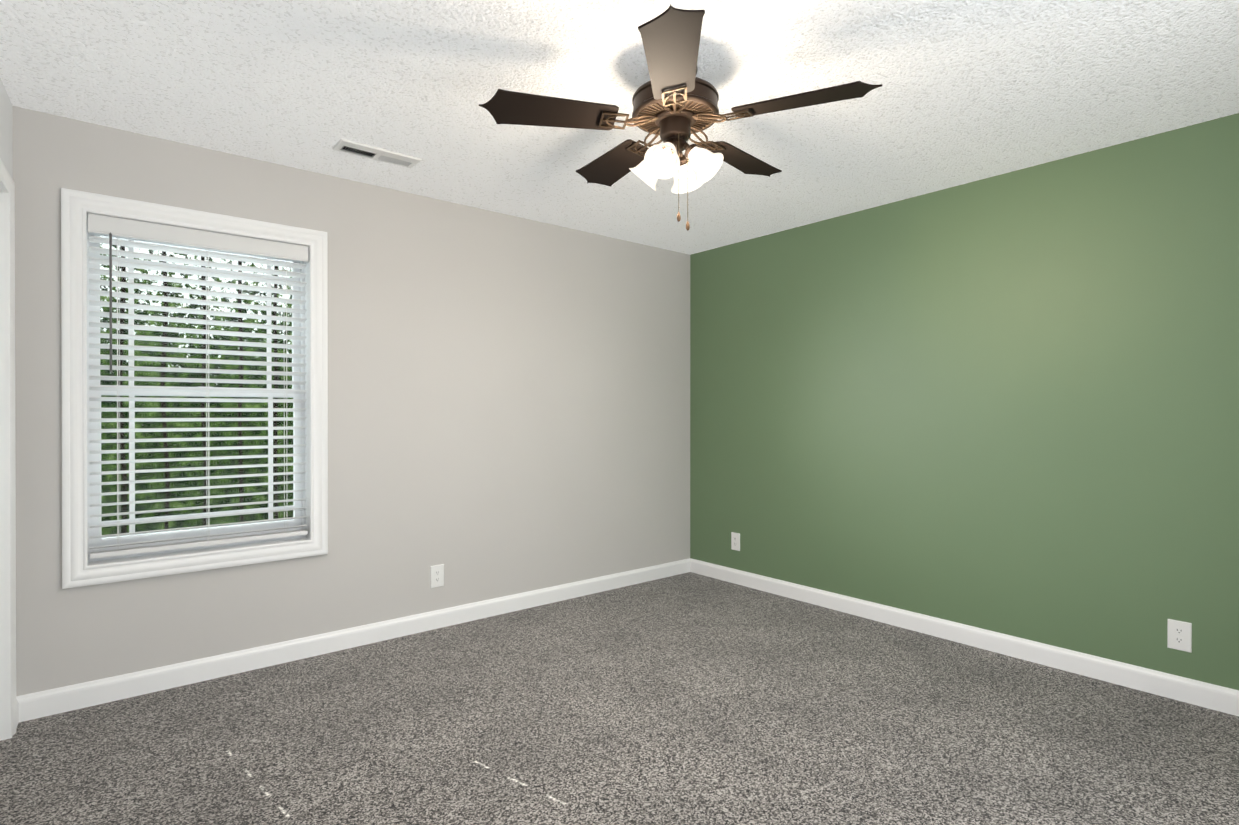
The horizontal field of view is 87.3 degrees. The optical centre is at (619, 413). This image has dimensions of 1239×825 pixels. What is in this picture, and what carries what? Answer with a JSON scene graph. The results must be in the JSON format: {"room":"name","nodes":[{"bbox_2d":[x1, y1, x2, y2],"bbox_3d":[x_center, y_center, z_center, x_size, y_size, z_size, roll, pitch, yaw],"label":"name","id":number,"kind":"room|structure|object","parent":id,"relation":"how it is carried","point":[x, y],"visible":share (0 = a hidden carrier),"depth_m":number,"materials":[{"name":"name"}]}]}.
{"room":"empty bedroom","nodes":[
{"label":"empty bedroom","id":0,"kind":"room"},
{"bbox_2d":[0,78,12,178],"bbox_3d":[-1.130,0.008,0.734,0.120,2.440,4.740,0,0,-36],"label":"wall","id":1,"kind":"structure","parent":0,"point":[6,131],"depth_m":2.45,"materials":[{"name":"beige paint"}]},
{"bbox_2d":[0,158,15,740],"bbox_3d":[-2.126,0.167,2.112,0.140,2.112,0.850,0,0,-36],"label":"door frame","id":2,"kind":"structure","parent":1,"relation":"attached to","point":[7,183],"depth_m":2.44,"materials":[{"name":"white wood"}]},
{"bbox_2d":[16,699,18,727],"bbox_3d":[-2.361,1.171,2.535,0.014,0.101,0.105,0,0,-36],"label":"baseboard","id":3,"kind":"structure","parent":1,"relation":"attached to","point":[17,712],"depth_m":2.55,"materials":[{"name":"white"}]},
{"bbox_2d":[13,106,689,695],"bbox_3d":[-1.108,-0.002,3.740,4.480,2.440,0.160,0,0,-40],"label":"wall","id":4,"kind":"structure","parent":0,"point":[509,404],"depth_m":3.58,"materials":[{"name":"beige paint"}]},
{"bbox_2d":[61,188,327,588],"bbox_3d":[-1.934,-0.105,3.040,1.026,1.636,0.184,0,0,-40],"label":"window unit","id":5,"kind":"structure","parent":4,"relation":"in","point":[95,542],"depth_m":2.93,"materials":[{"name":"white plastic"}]},
{"bbox_2d":[88,213,307,558],"bbox_3d":[-1.910,-0.116,3.011,0.858,1.449,0.072,0,0,-40],"label":"window blinds","id":6,"kind":"object","parent":5,"relation":"attached to","point":[109,226],"visible":0.9,"depth_m":2.98,"materials":[{"name":"white plastic"}]},
{"bbox_2d":[16,558,689,721],"bbox_3d":[-0.922,1.167,3.785,3.820,0.101,0.014,0,0,-40],"label":"baseboard","id":7,"kind":"structure","parent":4,"relation":"attached to","point":[40,704],"depth_m":3.23,"materials":[{"name":"white"}]},
{"bbox_2d":[430,564,443,587],"bbox_3d":[-1.037,0.923,3.694,0.079,0.125,0.007,0,0,-40],"label":"electrical outlet","id":8,"kind":"object","parent":4,"relation":"attached to","point":[436,575],"visible":1,"depth_m":3.69,"materials":[{"name":"white plastic"}]},
{"bbox_2d":[0,572,1238,824],"bbox_3d":[0.136,1.274,1.925,4.880,0.100,4.550,0,0,-40],"label":"floor","id":9,"kind":"structure","parent":0,"point":[688,698],"depth_m":2.46,"materials":[{"name":"carpet"}]},
{"bbox_2d":[0,0,1238,254],"bbox_3d":[0.136,-1.266,1.916,4.880,0.100,4.550,0,0,-40],"label":"ceiling","id":10,"kind":"structure","parent":0,"point":[970,90],"depth_m":2.41,"materials":[{"name":"white paint"}]},
{"bbox_2d":[332,138,421,168],"bbox_3d":[-1.131,-1.215,3.043,0.372,0.012,0.140,0,0,-40],"label":"ceiling vent","id":11,"kind":"object","parent":10,"relation":"in","point":[377,154],"visible":1,"depth_m":3.03,"materials":[{"name":"white metal"}]},
{"bbox_2d":[479,3,881,230],"bbox_3d":[0.203,-0.929,2.337,1.272,0.577,1.276,0,0,-40],"label":"ceiling fan","id":12,"kind":"object","parent":10,"relation":"hanging from","point":[675,99],"visible":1,"depth_m":2.21,"materials":[{"name":"brown wood"}]},
{"bbox_2d":[690,113,1238,689],"bbox_3d":[2.006,-0.001,3.363,0.160,2.440,4.390,0,0,-40],"label":"wall","id":13,"kind":"structure","parent":0,"point":[1006,403],"depth_m":3.29,"materials":[{"name":"green paint"}]},
{"bbox_2d":[731,532,739,550],"bbox_3d":[0.832,0.915,4.655,0.007,0.125,0.079,0,0,-40],"label":"electrical outlet","id":14,"kind":"object","parent":13,"relation":"attached to","point":[735,541],"visible":1,"depth_m":4.65,"materials":[{"name":"white plastic"}]},
{"bbox_2d":[690,558,1238,715],"bbox_3d":[1.888,1.169,3.373,0.014,0.101,4.230,0,0,-40],"label":"baseboard","id":15,"kind":"structure","parent":13,"relation":"attached to","point":[1199,693],"depth_m":3.28,"materials":[{"name":"white wood"}]},
{"bbox_2d":[1167,619,1191,652],"bbox_3d":[2.390,0.946,2.771,0.007,0.125,0.079,0,0,-40],"label":"electrical outlet","id":16,"kind":"object","parent":13,"relation":"attached to","point":[1179,635],"visible":1,"depth_m":2.77,"materials":[{"name":"white plastic"}]},
{"label":"outside","id":17,"kind":"structure","parent":0,"visible":0},
{"bbox_2d":[100,241,292,537],"bbox_3d":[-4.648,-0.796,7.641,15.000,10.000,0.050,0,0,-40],"label":"trees","id":18,"kind":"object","parent":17,"point":[180,484],"depth_m":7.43,"materials":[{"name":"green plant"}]}
]}

